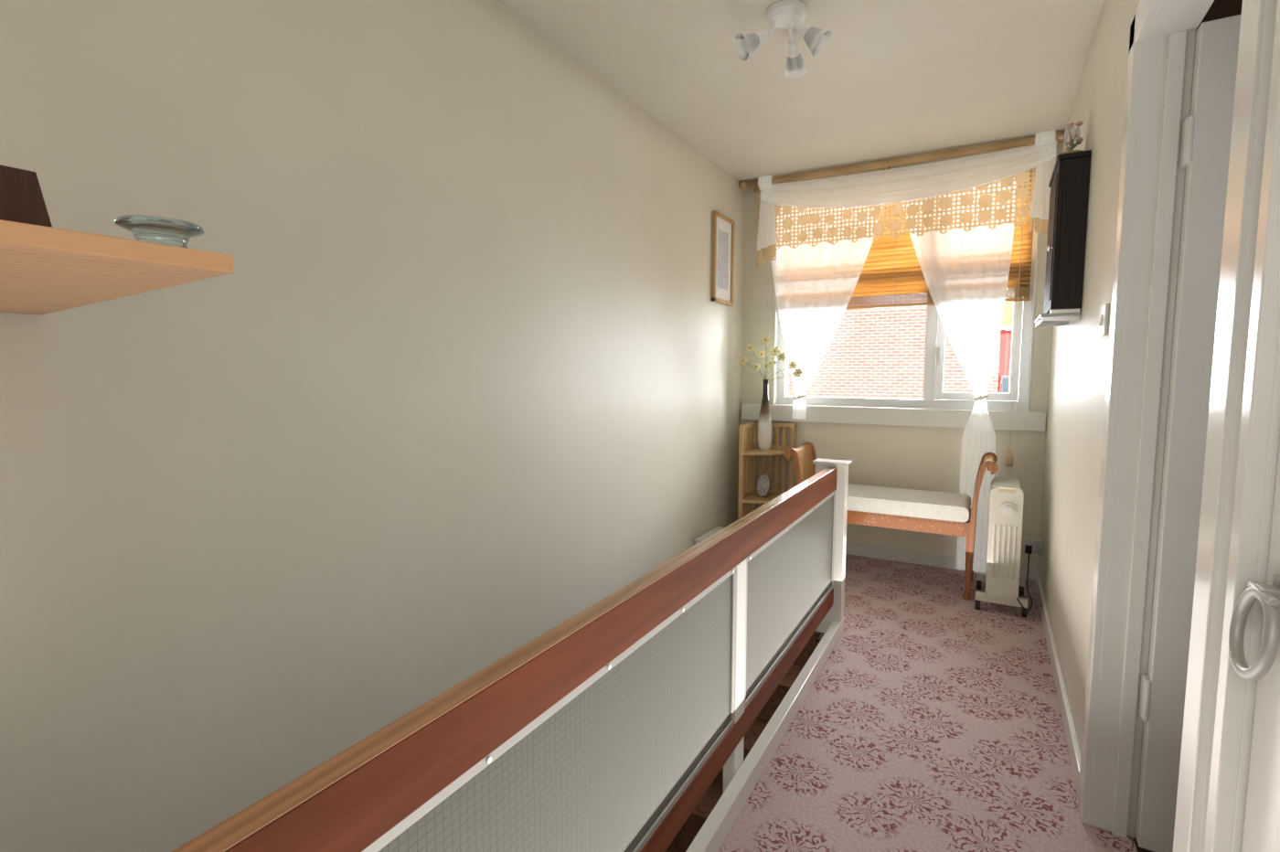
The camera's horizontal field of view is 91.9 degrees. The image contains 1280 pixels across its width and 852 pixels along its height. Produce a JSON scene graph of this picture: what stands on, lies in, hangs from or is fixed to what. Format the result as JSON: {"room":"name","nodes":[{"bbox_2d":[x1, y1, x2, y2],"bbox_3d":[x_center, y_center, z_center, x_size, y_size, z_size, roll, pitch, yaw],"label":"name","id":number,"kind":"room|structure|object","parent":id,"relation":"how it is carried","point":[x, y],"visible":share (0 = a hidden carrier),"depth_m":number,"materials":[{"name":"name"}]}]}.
{"room":"stair landing","nodes":[
{"label":"stair landing","id":0,"kind":"room"},
{"bbox_2d":[0,0,744,851],"bbox_3d":[-0.685,1.235,2.134,0.200,5.300,5.830,3,6,29],"label":"wall","id":1,"kind":"structure","parent":0,"point":[465,373],"depth_m":1.57,"materials":[{"name":"beige paint"}]},
{"bbox_2d":[0,219,234,314],"bbox_3d":[-1.067,-0.117,0.307,0.810,0.058,1.400,3,6,29],"label":"wall shelf","id":2,"kind":"object","parent":1,"relation":"attached to","point":[44,270],"visible":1,"depth_m":0.61,"materials":[{"name":"brown wood"}]},
{"bbox_2d":[0,164,52,227],"bbox_3d":[-0.744,-0.228,0.687,0.190,0.092,0.092,3,6,29],"label":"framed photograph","id":3,"kind":"object","parent":2,"relation":"on","point":[22,200],"visible":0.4,"depth_m":0.65,"materials":[{"name":"brown wood"}]},
{"bbox_2d":[113,214,205,247],"bbox_3d":[-0.497,-0.194,0.643,0.076,0.033,0.076,3,6,29],"label":"glass dish","id":4,"kind":"object","parent":2,"relation":"on","point":[148,229],"visible":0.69,"depth_m":0.62,"materials":[{"name":"clear glass"}]},
{"bbox_2d":[694,526,724,544],"bbox_3d":[0.499,0.748,3.753,0.216,0.179,0.360,3,6,29],"label":"storage box","id":5,"kind":"object","parent":1,"relation":"attached to","point":[718,528],"visible":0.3,"depth_m":3.76,"materials":[{"name":"white plastic"}]},
{"bbox_2d":[711,210,734,306],"bbox_3d":[0.514,-1.025,3.823,0.022,0.532,0.312,3,6,29],"label":"framed picture","id":6,"kind":"object","parent":1,"relation":"attached to","point":[722,247],"visible":1,"depth_m":3.81,"materials":[{"name":"white paper"}]},
{"bbox_2d":[497,0,1104,181],"bbox_3d":[0.833,-1.427,1.031,3.690,0.200,5.830,3,6,29],"label":"ceiling","id":7,"kind":"structure","parent":0,"point":[891,79],"depth_m":2.53,"materials":[{"name":"paint"}]},
{"bbox_2d":[735,0,831,78],"bbox_3d":[0.515,-1.336,2.154,0.317,0.178,0.299,3,6,29],"label":"ceiling spotlight","id":8,"kind":"object","parent":7,"relation":"attached to","point":[784,14],"depth_m":2.11,"materials":[{"name":"white metal"}]},
{"bbox_2d":[740,139,1063,567],"bbox_3d":[1.663,-0.264,3.854,2.060,2.620,0.300,3,6,29],"label":"wall","id":9,"kind":"structure","parent":0,"point":[906,457],"depth_m":3.78,"materials":[{"name":"beige paint"}]},
{"bbox_2d":[741,170,1046,431],"bbox_3d":[1.493,-0.722,3.803,1.735,1.420,0.205,3,6,29],"label":"window","id":10,"kind":"structure","parent":9,"relation":"in","point":[938,408],"depth_m":3.69,"materials":[{"name":"white plastic"}]},
{"bbox_2d":[845,170,1035,309],"bbox_3d":[1.541,-1.067,3.731,1.410,0.690,0.050,3,6,29],"label":"blind","id":11,"kind":"object","parent":10,"relation":"attached to","point":[891,267],"visible":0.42,"depth_m":3.72,"materials":[{"name":"brown wood"}]},
{"bbox_2d":[1005,184,1024,467],"bbox_3d":[2.060,-0.551,3.383,0.040,1.565,0.039,3,6,29],"label":"cord tassel","id":12,"kind":"object","parent":10,"relation":"hanging from","point":[1009,461],"visible":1,"depth_m":3.43,"materials":[{"name":"beige fabric"}]},
{"bbox_2d":[739,130,1064,192],"bbox_3d":[1.430,-1.531,3.635,1.756,0.060,0.112,3,6,29],"label":"pole","id":13,"kind":"object","parent":9,"relation":"attached to","point":[886,165],"depth_m":3.55,"materials":[{"name":"brown wood"}]},
{"bbox_2d":[756,129,1056,268],"bbox_3d":[1.462,-1.276,3.592,1.610,0.591,0.114,3,6,29],"label":"curtain","id":14,"kind":"object","parent":13,"relation":"hanging from","point":[911,183],"visible":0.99,"depth_m":3.50,"materials":[{"name":"white fabric"}]},
{"bbox_2d":[769,204,882,419],"bbox_3d":[1.140,-0.768,3.872,0.770,1.460,0.079,3,6,29],"label":"sheer curtain","id":15,"kind":"object","parent":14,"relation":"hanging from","point":[815,286],"visible":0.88,"depth_m":3.92,"materials":[{"name":"beige fabric"}]},
{"bbox_2d":[757,167,1041,250],"bbox_3d":[1.450,-1.286,3.631,1.580,0.384,0.010,3,6,29],"label":"lace valance","id":16,"kind":"object","parent":14,"relation":"hanging from","point":[985,201],"visible":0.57,"depth_m":3.57,"materials":[{"name":"beige fabric"}]},
{"bbox_2d":[845,542,1037,580],"bbox_3d":[1.454,0.790,3.885,1.760,0.075,0.015,3,6,29],"label":"baseboard","id":17,"kind":"structure","parent":9,"relation":"attached to","point":[851,549],"depth_m":3.77,"materials":[{"name":"white paint"}]},
{"bbox_2d":[902,177,1016,573],"bbox_3d":[1.758,-0.318,3.560,0.620,2.300,0.079,3,6,29],"label":"sheer curtain","id":18,"kind":"object","parent":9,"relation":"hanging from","point":[965,274],"visible":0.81,"depth_m":3.49,"materials":[{"name":"beige fabric"}]},
{"bbox_2d":[1024,535,1042,556],"bbox_3d":[2.105,0.642,3.314,0.078,0.088,0.088,3,6,29],"label":"outlet","id":19,"kind":"object","parent":9,"relation":"attached to","point":[1031,544],"visible":1,"depth_m":3.29,"materials":[{"name":"white plastic"}]},
{"bbox_2d":[717,554,1137,851],"bbox_3d":[0.182,2.479,1.694,1.850,2.900,5.330,3,6,29],"label":"floor","id":20,"kind":"structure","parent":0,"point":[933,722],"depth_m":1.96,"materials":[{"name":"pink carpet"}]},
{"bbox_2d":[170,458,851,851],"bbox_3d":[-0.145,0.794,1.027,0.148,0.975,4.106,3,6,29],"label":"balustrade","id":21,"kind":"object","parent":20,"relation":"on","point":[606,730],"visible":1,"depth_m":1.14,"materials":[{"name":"brown wood"}]},
{"bbox_2d":[664,631,821,851],"bbox_3d":[-0.285,2.489,1.860,0.866,2.890,3.045,3,6,29],"label":"staircase","id":22,"kind":"structure","parent":20,"relation":"on","point":[690,828],"depth_m":2.65,"materials":[{"name":"brown wood"}]},
{"bbox_2d":[737,422,796,519],"bbox_3d":[0.827,0.400,4.027,0.285,0.825,0.285,3,6,29],"label":"corner shelf unit","id":23,"kind":"object","parent":20,"relation":"on","point":[749,451],"visible":0.62,"depth_m":4.07,"materials":[{"name":"brown wood"}]},
{"bbox_2d":[757,474,770,498],"bbox_3d":[0.811,0.392,4.056,0.071,0.149,0.144,-2,5,-20],"label":"plate","id":24,"kind":"object","parent":23,"relation":"on","point":[763,483],"visible":1,"depth_m":4.06,"materials":[{"name":"white ceramic"}]},
{"bbox_2d":[738,335,803,450],"bbox_3d":[0.833,-0.211,3.987,0.437,0.742,0.102,3,6,29],"label":"flower vase","id":25,"kind":"object","parent":23,"relation":"on","point":[764,437],"visible":1,"depth_m":3.98,"materials":[{"name":"ceramic"}]},
{"bbox_2d":[784,441,997,600],"bbox_3d":[1.400,0.497,3.518,1.070,0.723,0.399,3,6,29],"label":"window bench","id":26,"kind":"object","parent":20,"relation":"on","point":[943,513],"visible":0.62,"depth_m":3.31,"materials":[{"name":"white fabric"}]},
{"bbox_2d":[974,477,1033,618],"bbox_3d":[1.867,0.585,3.149,0.253,0.614,0.533,3,6,29],"label":"heater","id":27,"kind":"object","parent":20,"relation":"on","point":[1004,585],"visible":1,"depth_m":2.95,"materials":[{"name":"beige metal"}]},
{"bbox_2d":[1037,0,1140,755],"bbox_3d":[0.948,-0.012,1.035,0.090,2.620,5.330,3,6,29],"label":"wall","id":28,"kind":"structure","parent":0,"point":[1079,356],"depth_m":2.05,"materials":[{"name":"beige paint"}]},
{"bbox_2d":[1034,567,1081,797],"bbox_3d":[1.710,0.907,2.573,0.015,0.075,2.025,3,6,29],"label":"baseboard","id":29,"kind":"structure","parent":28,"relation":"attached to","point":[1073,749],"depth_m":2.15,"materials":[{"name":"white paint"}]},
{"bbox_2d":[1034,149,1091,327],"bbox_3d":[1.626,-0.693,2.394,0.122,0.588,0.396,3,6,29],"label":"upper cabinet","id":30,"kind":"object","parent":28,"relation":"attached to","point":[1069,183],"visible":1,"depth_m":2.23,"materials":[{"name":"black wood"}]},
{"bbox_2d":[1056,120,1083,159],"bbox_3d":[1.623,-1.064,2.342,0.145,0.156,0.090,-3,6,-34],"label":"flower arrangement","id":31,"kind":"object","parent":30,"relation":"on","point":[1072,135],"visible":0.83,"depth_m":2.32,"materials":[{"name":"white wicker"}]},
{"bbox_2d":[1098,303,1109,336],"bbox_3d":[1.293,-0.295,1.730,0.015,0.086,0.086,3,6,29],"label":"light switch","id":32,"kind":"object","parent":28,"relation":"attached to","point":[1104,309],"visible":1,"depth_m":1.70,"materials":[{"name":"white plastic"}]},
{"bbox_2d":[1203,0,1279,851],"bbox_3d":[0.536,0.141,0.348,0.116,1.998,0.816,3,6,29],"label":"door","id":33,"kind":"structure","parent":28,"relation":"in","point":[1243,808],"depth_m":0.69,"materials":[{"name":"white paint"}]},
{"bbox_2d":[1133,0,1242,851],"bbox_3d":[1.322,0.085,-0.053,1.640,2.620,3.800,3,6,29],"label":"wall","id":34,"kind":"structure","parent":0,"point":[1219,9],"depth_m":1.73,"materials":[{"name":"paint"}]},
{"bbox_2d":[1077,0,1277,851],"bbox_3d":[1.329,0.086,0.962,0.870,1.998,0.932,3,6,29],"label":"door frame","id":35,"kind":"structure","parent":34,"relation":"in","point":[1196,104],"depth_m":1.42,"materials":[{"name":"white paint"}]},
{"label":"outside","id":36,"kind":"structure","parent":0,"visible":0},
{"bbox_3d":[3.485,1.705,13.439,25.000,2.750,17.600,3,6,29],"label":"ground","id":37,"kind":"structure","parent":36,"visible":0},
{"bbox_2d":[787,293,1001,398],"bbox_3d":[1.103,-3.429,17.800,16.120,12.000,0.400,3,6,29],"label":"brick wall","id":38,"kind":"structure","parent":37,"relation":"on","point":[871,352],"depth_m":15.00,"materials":[{"name":"brick"}]},
{"bbox_2d":[999,375,1009,393],"bbox_3d":[7.301,-0.173,10.869,1.800,1.409,4.295,3,6,29],"label":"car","id":39,"kind":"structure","parent":37,"relation":"on","point":[1005,379],"depth_m":10.50,"materials":[{"name":"blue paint"}]},
{"bbox_2d":[997,330,1012,392],"bbox_3d":[12.363,-0.824,12.409,8.995,2.470,0.130,3,6,29],"label":"fence","id":40,"kind":"object","parent":37,"relation":"on","point":[1005,347],"visible":0.02,"depth_m":14.49,"materials":[{"name":"red"}]},
{"bbox_2d":[1001,288,1013,327],"bbox_3d":[13.658,-4.311,14.539,10.700,9.038,5.039,3,6,29],"label":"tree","id":41,"kind":"object","parent":37,"relation":"on","point":[1008,313],"visible":0.02,"depth_m":15.54,"materials":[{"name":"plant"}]}
]}

